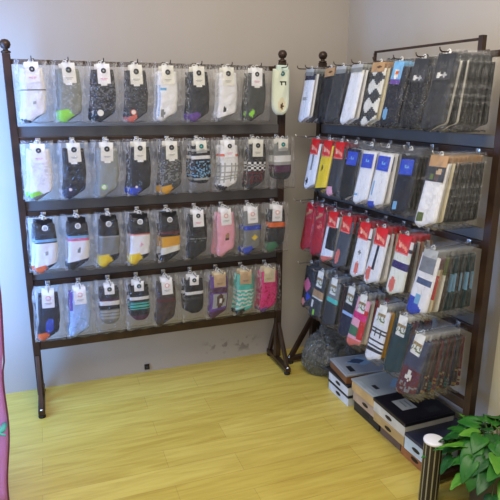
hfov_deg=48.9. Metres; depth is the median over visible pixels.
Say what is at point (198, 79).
packet
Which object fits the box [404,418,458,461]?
box
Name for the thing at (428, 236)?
packet
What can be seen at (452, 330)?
packet
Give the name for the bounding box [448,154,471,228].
packet
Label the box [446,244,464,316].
packet
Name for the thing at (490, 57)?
packet
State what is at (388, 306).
packet
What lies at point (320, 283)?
packet
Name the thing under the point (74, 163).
packet
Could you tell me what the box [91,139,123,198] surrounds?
packet
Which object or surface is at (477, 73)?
packet
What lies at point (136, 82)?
packet
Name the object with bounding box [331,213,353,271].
packet
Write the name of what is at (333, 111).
packet
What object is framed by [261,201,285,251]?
packet
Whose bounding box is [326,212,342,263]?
packet
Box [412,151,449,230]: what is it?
packet
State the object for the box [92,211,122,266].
packet
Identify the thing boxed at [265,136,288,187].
packet
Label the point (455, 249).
packet
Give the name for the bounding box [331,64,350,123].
packet
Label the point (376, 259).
packet
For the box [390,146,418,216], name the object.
packet
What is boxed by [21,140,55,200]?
packet
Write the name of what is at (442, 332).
packet
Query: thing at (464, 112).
packet
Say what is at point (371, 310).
packet
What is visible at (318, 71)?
packet
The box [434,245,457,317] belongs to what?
packet
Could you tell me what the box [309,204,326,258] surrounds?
packet
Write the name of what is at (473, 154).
packet
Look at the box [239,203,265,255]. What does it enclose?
packet
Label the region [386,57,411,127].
packet
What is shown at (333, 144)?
packet
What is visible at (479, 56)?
packet
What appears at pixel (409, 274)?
packet
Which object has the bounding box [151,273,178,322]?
packet
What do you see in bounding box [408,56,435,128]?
packet
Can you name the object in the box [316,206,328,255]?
packet
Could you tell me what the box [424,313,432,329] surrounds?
packet
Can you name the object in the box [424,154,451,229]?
packet
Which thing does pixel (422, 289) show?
packet
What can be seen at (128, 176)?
packet
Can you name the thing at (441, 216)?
packet
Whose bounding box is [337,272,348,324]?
packet
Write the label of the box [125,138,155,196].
packet
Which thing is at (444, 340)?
packet
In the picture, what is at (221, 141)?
packet
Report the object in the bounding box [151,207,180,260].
packet
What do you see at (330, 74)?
packet
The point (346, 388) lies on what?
box
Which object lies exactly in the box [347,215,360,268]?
packet
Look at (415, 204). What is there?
packet
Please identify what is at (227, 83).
packet
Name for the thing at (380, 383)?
lid
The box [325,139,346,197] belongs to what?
packet
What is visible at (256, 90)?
packet
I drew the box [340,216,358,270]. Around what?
packet
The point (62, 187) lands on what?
packet
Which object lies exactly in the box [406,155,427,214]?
packet
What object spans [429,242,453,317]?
packet
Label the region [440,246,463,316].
packet
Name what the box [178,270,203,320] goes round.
packet
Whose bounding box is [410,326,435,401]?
packet
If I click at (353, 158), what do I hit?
packet
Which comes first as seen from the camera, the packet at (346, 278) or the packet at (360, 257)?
the packet at (360, 257)
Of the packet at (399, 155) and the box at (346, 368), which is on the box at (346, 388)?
the box at (346, 368)
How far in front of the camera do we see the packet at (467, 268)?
2.10 m
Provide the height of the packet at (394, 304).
0.280 m
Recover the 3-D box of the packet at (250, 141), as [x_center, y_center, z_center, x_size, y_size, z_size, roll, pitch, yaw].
[0.017,-0.451,2.857,0.147,0.275,0.027,-5,16,-20]
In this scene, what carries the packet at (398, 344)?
hanging from the display rack at (484, 238)
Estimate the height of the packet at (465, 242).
0.280 m
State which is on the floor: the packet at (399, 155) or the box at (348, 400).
the box at (348, 400)
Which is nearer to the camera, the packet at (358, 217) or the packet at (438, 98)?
the packet at (438, 98)
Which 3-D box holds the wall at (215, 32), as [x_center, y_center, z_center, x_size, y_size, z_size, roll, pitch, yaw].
[-0.998,-0.603,2.724,3.500,2.750,0.098,-5,16,-20]
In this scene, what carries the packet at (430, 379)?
hanging from the display rack at (484, 238)
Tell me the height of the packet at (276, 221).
0.275 m
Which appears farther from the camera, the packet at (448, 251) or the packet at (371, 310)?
the packet at (371, 310)
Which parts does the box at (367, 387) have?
lid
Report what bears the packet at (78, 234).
attached to the display rack at (25, 134)
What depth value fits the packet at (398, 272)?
2.29 m
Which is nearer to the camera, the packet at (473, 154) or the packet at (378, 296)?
the packet at (473, 154)
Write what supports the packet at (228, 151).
attached to the display rack at (25, 134)
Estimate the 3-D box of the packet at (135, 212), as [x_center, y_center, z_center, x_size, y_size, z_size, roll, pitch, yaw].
[-0.559,-0.067,2.741,0.146,0.275,0.027,-5,16,-20]
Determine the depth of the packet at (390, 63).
2.30 m
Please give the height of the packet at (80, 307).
0.275 m
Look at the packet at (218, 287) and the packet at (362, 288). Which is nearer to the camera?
the packet at (362, 288)
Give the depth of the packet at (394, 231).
2.41 m
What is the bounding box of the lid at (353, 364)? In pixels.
[334,355,383,373]
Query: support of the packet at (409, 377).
hanging from the display rack at (484, 238)
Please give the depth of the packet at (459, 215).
1.99 m
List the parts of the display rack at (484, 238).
post, rail, cross rail, cross rail, cross rail, cross rail, header frame, post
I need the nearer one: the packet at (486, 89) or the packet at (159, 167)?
the packet at (486, 89)
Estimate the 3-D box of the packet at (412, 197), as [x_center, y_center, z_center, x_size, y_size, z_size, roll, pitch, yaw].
[0.639,-0.277,2.229,0.053,0.278,0.126,-7,17,-25]
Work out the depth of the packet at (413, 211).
2.21 m
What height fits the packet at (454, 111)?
0.278 m
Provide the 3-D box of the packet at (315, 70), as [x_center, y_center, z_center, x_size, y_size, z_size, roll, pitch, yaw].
[0.308,-0.794,2.817,0.050,0.278,0.123,-7,17,-25]
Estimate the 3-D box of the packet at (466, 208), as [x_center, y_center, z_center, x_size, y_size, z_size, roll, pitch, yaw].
[0.776,-0.224,2.037,0.036,0.281,0.124,-7,16,-24]
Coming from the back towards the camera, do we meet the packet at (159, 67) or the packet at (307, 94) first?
the packet at (307, 94)
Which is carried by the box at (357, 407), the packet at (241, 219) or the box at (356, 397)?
the box at (356, 397)
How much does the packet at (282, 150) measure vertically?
0.276 m
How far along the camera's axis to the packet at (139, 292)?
2.79 m
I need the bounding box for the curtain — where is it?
[0,287,9,499]
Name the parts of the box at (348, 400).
lid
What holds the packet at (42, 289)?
attached to the display rack at (25, 134)
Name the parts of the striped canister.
lid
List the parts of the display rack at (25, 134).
post, cross rail, cross rail, cross rail, cross rail, rail, post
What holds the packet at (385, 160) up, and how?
hanging from the display rack at (484, 238)
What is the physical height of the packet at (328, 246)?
0.280 m
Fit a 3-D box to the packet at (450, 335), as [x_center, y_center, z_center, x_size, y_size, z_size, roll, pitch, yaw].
[0.777,0.434,2.229,0.038,0.279,0.125,-7,17,-25]
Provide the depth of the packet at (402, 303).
2.47 m
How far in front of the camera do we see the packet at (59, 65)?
2.46 m
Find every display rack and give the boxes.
[0,39,290,418]
[287,35,499,480]
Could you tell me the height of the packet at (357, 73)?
0.279 m
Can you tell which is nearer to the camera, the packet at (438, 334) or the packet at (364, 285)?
the packet at (438, 334)
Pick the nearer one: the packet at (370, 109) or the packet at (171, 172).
the packet at (370, 109)
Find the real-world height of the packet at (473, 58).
0.279 m
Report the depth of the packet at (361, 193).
2.44 m
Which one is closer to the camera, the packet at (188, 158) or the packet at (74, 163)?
the packet at (74, 163)
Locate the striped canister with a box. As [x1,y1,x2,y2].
[418,434,444,499]
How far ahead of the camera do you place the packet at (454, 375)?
2.20 m
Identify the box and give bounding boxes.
[328,368,352,395]
[328,379,353,406]
[330,354,384,383]
[351,371,399,407]
[353,391,373,416]
[354,400,380,431]
[373,392,454,436]
[373,410,404,446]
[380,427,400,450]
[401,445,421,470]
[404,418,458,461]
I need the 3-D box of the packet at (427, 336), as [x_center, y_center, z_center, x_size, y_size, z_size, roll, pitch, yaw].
[0.656,0.448,2.166,0.076,0.274,0.124,-7,16,-24]
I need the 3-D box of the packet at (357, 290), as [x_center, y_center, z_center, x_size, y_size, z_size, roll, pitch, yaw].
[0.512,0.300,2.729,0.048,0.278,0.122,-7,17,-25]
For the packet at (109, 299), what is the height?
0.276 m
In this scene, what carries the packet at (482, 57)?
attached to the display rack at (484, 238)
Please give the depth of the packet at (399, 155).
2.33 m
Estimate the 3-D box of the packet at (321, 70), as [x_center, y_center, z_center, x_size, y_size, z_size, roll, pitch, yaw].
[0.342,-0.797,2.834,0.038,0.280,0.124,-7,16,-24]
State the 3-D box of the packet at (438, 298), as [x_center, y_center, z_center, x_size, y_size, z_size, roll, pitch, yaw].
[0.696,0.117,2.087,0.058,0.276,0.122,-7,17,-25]
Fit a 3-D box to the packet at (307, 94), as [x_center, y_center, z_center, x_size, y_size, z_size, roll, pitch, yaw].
[0.290,-0.794,2.810,0.056,0.281,0.123,-7,17,-25]
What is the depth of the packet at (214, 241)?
2.88 m
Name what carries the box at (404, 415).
on the box at (385, 425)
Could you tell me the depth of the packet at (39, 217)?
2.58 m
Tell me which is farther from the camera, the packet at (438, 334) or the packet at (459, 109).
the packet at (438, 334)
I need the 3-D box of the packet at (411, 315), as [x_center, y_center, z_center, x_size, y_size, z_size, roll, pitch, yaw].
[0.673,0.396,2.367,0.055,0.277,0.122,-7,16,-24]
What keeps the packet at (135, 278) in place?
attached to the display rack at (25, 134)
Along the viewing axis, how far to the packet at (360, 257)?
2.52 m
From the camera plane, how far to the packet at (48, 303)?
2.64 m
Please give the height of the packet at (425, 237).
0.281 m
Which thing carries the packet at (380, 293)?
hanging from the display rack at (484, 238)
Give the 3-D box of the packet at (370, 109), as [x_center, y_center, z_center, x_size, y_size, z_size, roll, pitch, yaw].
[0.525,-0.667,2.336,0.065,0.279,0.122,-7,16,-24]
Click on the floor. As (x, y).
(237, 428)
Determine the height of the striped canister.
0.276 m
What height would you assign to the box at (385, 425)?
0.050 m
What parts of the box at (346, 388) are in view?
lid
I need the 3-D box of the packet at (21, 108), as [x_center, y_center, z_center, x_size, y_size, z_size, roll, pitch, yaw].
[-0.957,-0.697,2.420,0.147,0.275,0.027,-5,16,-20]
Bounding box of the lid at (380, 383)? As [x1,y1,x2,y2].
[358,372,399,395]
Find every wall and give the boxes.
[0,0,349,393]
[335,0,499,435]
[485,322,499,434]
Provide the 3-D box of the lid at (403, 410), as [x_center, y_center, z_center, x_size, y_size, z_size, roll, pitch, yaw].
[0.740,0.699,2.491,0.250,0.001,0.226,-6,16,-21]
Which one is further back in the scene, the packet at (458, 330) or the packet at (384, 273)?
the packet at (384, 273)
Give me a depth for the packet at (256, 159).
2.82 m
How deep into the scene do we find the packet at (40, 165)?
2.48 m
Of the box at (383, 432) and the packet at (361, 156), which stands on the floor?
the box at (383, 432)
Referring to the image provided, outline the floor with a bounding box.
[6,346,468,499]
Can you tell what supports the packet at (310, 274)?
hanging from the display rack at (484, 238)
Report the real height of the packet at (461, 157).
0.278 m
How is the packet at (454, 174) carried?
hanging from the display rack at (484, 238)
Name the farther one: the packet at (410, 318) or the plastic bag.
the plastic bag
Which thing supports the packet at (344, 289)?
hanging from the display rack at (484, 238)
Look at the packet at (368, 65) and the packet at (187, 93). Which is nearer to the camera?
the packet at (368, 65)
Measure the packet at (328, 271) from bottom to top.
0.280 m
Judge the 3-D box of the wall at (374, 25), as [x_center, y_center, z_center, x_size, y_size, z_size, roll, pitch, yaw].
[1.391,-0.181,1.183,0.118,2.750,4.552,-5,16,-20]
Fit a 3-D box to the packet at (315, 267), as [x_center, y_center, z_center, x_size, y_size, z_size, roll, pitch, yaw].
[0.355,0.194,3.126,0.034,0.280,0.124,-7,17,-25]
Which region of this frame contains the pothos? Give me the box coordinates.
[421,413,499,499]
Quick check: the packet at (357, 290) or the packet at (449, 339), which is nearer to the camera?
the packet at (449, 339)
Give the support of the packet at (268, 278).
attached to the display rack at (25, 134)
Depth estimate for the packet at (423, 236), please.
2.27 m
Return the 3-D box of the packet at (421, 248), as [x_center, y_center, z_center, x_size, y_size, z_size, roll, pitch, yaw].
[0.680,0.057,2.317,0.041,0.279,0.122,-7,17,-25]
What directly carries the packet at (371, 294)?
hanging from the display rack at (484, 238)
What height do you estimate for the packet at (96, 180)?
0.275 m
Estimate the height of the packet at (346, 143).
0.279 m
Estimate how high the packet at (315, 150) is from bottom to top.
0.280 m
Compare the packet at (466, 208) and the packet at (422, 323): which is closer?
the packet at (466, 208)
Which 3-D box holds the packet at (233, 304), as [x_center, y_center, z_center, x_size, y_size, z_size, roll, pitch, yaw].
[-0.044,0.217,3.014,0.151,0.277,0.027,-5,16,-19]
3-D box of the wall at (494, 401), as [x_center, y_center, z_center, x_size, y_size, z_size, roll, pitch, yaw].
[1.019,-0.394,1.975,0.014,2.750,0.080,-5,16,-20]
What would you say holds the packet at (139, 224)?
attached to the display rack at (25, 134)
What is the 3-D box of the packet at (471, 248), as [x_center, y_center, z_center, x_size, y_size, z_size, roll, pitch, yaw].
[0.827,0.104,2.148,0.024,0.280,0.122,-7,16,-24]
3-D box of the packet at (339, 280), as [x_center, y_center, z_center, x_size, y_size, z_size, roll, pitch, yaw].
[0.440,0.266,2.852,0.049,0.278,0.123,-7,16,-24]
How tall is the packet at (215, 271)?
0.275 m
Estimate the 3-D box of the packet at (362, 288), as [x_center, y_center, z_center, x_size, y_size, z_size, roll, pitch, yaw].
[0.542,0.297,2.740,0.036,0.280,0.123,-7,16,-24]
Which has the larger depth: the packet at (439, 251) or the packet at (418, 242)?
the packet at (418, 242)
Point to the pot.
(472, 495)
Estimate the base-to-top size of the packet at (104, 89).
0.276 m
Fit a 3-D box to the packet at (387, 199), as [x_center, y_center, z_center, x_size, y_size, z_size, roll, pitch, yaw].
[0.582,-0.311,2.355,0.053,0.278,0.122,-7,16,-24]
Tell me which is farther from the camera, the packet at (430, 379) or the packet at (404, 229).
the packet at (404, 229)
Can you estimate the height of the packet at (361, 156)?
0.277 m
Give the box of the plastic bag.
[301,324,355,375]
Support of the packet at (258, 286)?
attached to the display rack at (25, 134)
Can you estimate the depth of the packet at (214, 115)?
2.71 m
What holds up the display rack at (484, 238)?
on the floor
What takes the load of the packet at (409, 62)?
attached to the display rack at (484, 238)
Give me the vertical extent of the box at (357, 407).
0.060 m
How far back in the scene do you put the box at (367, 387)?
2.68 m
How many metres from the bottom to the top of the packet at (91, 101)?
0.276 m
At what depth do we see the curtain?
2.00 m
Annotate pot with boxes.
[469,477,499,499]
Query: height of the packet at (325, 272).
0.280 m
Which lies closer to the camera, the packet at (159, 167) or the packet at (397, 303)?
the packet at (397, 303)
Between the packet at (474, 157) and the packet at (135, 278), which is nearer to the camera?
the packet at (474, 157)
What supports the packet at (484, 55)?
attached to the display rack at (484, 238)
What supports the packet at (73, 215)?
attached to the display rack at (25, 134)
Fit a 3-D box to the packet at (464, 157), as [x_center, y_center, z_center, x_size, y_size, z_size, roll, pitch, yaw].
[0.737,-0.220,2.019,0.045,0.278,0.122,-7,16,-24]
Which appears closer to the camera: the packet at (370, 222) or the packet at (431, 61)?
the packet at (431, 61)
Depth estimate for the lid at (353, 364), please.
2.89 m
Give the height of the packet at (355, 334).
0.278 m
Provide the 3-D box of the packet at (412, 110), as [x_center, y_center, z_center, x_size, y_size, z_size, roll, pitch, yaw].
[0.637,-0.607,2.112,0.060,0.279,0.125,-7,17,-25]
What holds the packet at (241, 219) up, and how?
attached to the display rack at (25, 134)
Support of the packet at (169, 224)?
attached to the display rack at (25, 134)
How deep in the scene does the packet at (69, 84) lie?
2.44 m
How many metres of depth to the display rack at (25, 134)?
2.76 m
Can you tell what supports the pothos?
on the floor
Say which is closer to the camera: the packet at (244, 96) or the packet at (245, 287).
the packet at (244, 96)
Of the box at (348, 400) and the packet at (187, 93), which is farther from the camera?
the box at (348, 400)
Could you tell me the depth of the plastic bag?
3.13 m
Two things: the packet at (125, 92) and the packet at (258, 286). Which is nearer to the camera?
the packet at (125, 92)
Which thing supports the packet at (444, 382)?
hanging from the display rack at (484, 238)
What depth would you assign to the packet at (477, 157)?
2.01 m
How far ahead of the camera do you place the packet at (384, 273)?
2.41 m
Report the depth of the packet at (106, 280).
2.76 m
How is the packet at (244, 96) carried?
attached to the display rack at (25, 134)
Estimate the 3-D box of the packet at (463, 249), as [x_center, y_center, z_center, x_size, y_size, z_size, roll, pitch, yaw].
[0.785,0.106,2.134,0.035,0.280,0.122,-7,17,-25]
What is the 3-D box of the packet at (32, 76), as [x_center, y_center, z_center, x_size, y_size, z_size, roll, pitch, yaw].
[-0.937,-0.689,2.388,0.149,0.276,0.030,-5,16,-20]
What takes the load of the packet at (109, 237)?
attached to the display rack at (25, 134)
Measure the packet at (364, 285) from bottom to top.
0.282 m
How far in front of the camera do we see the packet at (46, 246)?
2.56 m
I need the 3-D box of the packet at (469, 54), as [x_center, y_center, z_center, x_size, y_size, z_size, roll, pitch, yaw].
[0.722,-0.554,1.931,0.049,0.278,0.122,-7,17,-25]
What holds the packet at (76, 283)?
attached to the display rack at (25, 134)
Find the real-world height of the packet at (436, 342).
0.275 m
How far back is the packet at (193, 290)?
2.88 m
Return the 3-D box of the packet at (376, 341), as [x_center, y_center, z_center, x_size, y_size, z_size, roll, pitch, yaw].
[0.573,0.368,2.457,0.075,0.277,0.124,-7,16,-24]
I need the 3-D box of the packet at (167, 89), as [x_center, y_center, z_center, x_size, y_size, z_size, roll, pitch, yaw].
[-0.386,-0.739,2.583,0.148,0.275,0.033,-5,16,-20]
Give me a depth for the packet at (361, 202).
2.43 m
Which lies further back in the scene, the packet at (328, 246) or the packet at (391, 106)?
the packet at (328, 246)
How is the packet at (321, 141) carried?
hanging from the display rack at (484, 238)
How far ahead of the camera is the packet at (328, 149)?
2.76 m
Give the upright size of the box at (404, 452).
0.066 m
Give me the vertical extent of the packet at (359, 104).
0.277 m
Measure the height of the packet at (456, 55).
0.276 m
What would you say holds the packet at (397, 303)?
hanging from the display rack at (484, 238)
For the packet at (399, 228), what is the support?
hanging from the display rack at (484, 238)
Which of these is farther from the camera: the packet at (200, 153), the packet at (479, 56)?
the packet at (200, 153)
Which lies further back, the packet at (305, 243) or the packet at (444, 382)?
the packet at (305, 243)
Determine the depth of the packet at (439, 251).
2.04 m
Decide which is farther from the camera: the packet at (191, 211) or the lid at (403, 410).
the packet at (191, 211)
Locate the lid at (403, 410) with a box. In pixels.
[376,392,452,422]
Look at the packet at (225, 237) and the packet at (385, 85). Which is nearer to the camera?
the packet at (385, 85)
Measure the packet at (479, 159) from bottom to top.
0.280 m
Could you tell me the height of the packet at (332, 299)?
0.281 m
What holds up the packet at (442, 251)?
hanging from the display rack at (484, 238)
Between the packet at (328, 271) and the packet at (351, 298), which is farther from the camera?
the packet at (328, 271)
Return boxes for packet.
[13,59,51,123]
[14,59,54,123]
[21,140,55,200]
[21,140,59,201]
[26,215,60,272]
[29,216,64,274]
[32,284,64,338]
[32,286,65,341]
[48,60,84,122]
[51,59,88,123]
[56,139,89,198]
[57,140,92,199]
[60,213,92,268]
[62,214,94,270]
[63,281,93,334]
[65,283,96,338]
[84,61,116,122]
[87,60,122,122]
[89,139,121,196]
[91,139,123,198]
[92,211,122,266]
[93,212,124,268]
[94,278,122,330]
[94,280,124,333]
[118,62,150,122]
[120,61,154,122]
[121,138,150,194]
[122,209,152,263]
[122,276,151,327]
[124,277,154,330]
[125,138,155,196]
[125,210,155,265]
[149,63,178,122]
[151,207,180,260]
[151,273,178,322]
[152,62,182,122]
[153,138,181,193]
[153,275,180,326]
[156,208,184,262]
[157,138,186,194]
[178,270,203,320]
[180,64,208,121]
[180,272,207,322]
[181,206,208,258]
[182,137,209,191]
[184,63,214,122]
[184,207,210,260]
[186,137,215,193]
[205,268,229,315]
[206,269,231,319]
[208,204,233,255]
[210,65,237,121]
[211,137,237,190]
[212,205,239,257]
[214,64,241,121]
[215,137,241,191]
[229,265,253,313]
[232,267,257,315]
[235,203,259,253]
[238,65,263,121]
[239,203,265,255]
[241,136,264,189]
[243,65,269,121]
[244,136,269,190]
[252,263,275,310]
[257,264,280,313]
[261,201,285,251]
[264,202,288,252]
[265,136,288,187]
[270,136,294,188]
[297,66,315,122]
[300,200,316,251]
[301,260,315,309]
[303,69,319,122]
[304,136,321,189]
[307,68,320,122]
[308,268,326,320]
[309,140,323,188]
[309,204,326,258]
[309,264,319,289]
[311,69,324,123]
[315,137,333,193]
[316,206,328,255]
[317,65,335,123]
[318,270,330,318]
[319,140,334,192]
[320,208,339,263]
[321,276,340,329]
[324,63,349,124]
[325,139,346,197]
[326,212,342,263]
[327,270,334,279]
[329,278,343,329]
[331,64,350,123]
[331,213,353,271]
[332,142,350,196]
[333,277,346,327]
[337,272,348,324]
[338,140,361,201]
[338,283,358,338]
[340,61,364,124]
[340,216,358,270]
[343,276,351,288]
[345,140,363,199]
[346,64,367,125]
[346,290,370,351]
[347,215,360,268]
[348,218,372,280]
[349,64,371,125]
[351,142,377,206]
[352,280,361,295]
[356,290,374,350]
[358,220,376,278]
[358,285,366,294]
[359,142,380,204]
[360,59,386,126]
[363,224,389,288]
[363,284,372,293]
[363,293,379,346]
[364,302,390,365]
[365,62,389,126]
[367,144,394,210]
[371,62,391,126]
[373,224,394,288]
[373,292,383,306]
[374,305,394,363]
[375,149,398,210]
[378,292,388,304]
[379,57,408,127]
[380,226,398,285]
[381,144,401,209]
[381,304,398,360]
[382,310,411,377]
[385,226,401,282]
[385,231,413,299]
[385,302,402,357]
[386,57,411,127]
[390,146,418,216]
[392,61,413,127]
[394,235,417,299]
[394,315,416,374]
[395,302,407,313]
[395,330,429,401]
[396,225,407,232]
[397,155,420,216]
[397,299,408,312]
[398,54,431,128]
[399,234,420,297]
[402,150,424,215]
[404,245,440,320]
[405,331,432,402]
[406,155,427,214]
[406,233,424,295]
[406,312,419,334]
[407,233,426,293]
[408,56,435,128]
[409,150,430,214]
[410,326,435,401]
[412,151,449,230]
[414,247,443,320]
[415,315,424,331]
[416,330,437,399]
[417,228,432,246]
[417,233,429,247]
[418,329,440,399]
[419,48,460,131]
[420,248,445,319]
[420,313,428,330]
[421,246,449,319]
[422,52,459,131]
[422,325,443,398]
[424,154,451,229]
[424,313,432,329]
[424,328,445,398]
[425,155,455,230]
[426,245,452,319]
[428,323,448,396]
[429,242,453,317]
[430,54,462,132]
[430,155,457,229]
[431,53,468,131]
[432,155,461,229]
[433,53,468,131]
[433,324,450,395]
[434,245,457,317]
[435,152,464,229]
[435,327,454,395]
[437,322,455,393]
[438,245,459,317]
[439,155,466,229]
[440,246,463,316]
[441,326,458,393]
[444,154,469,228]
[445,53,472,131]
[445,327,461,392]
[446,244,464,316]
[446,244,467,315]
[447,320,464,392]
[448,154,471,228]
[449,53,474,131]
[449,154,474,228]
[449,245,471,315]
[451,54,478,131]
[453,54,480,132]
[453,151,477,228]
[454,242,473,314]
[456,154,480,227]
[456,242,475,313]
[458,55,483,131]
[459,150,482,227]
[461,154,484,226]
[462,54,486,131]
[466,55,487,130]
[467,54,492,131]
[472,56,494,132]
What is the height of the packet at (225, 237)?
0.275 m
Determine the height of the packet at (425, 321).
0.281 m
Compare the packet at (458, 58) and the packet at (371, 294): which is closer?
the packet at (458, 58)
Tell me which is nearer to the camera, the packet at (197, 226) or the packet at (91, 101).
the packet at (91, 101)
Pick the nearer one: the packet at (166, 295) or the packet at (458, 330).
the packet at (458, 330)
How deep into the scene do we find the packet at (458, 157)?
1.97 m
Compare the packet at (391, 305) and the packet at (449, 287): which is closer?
the packet at (449, 287)

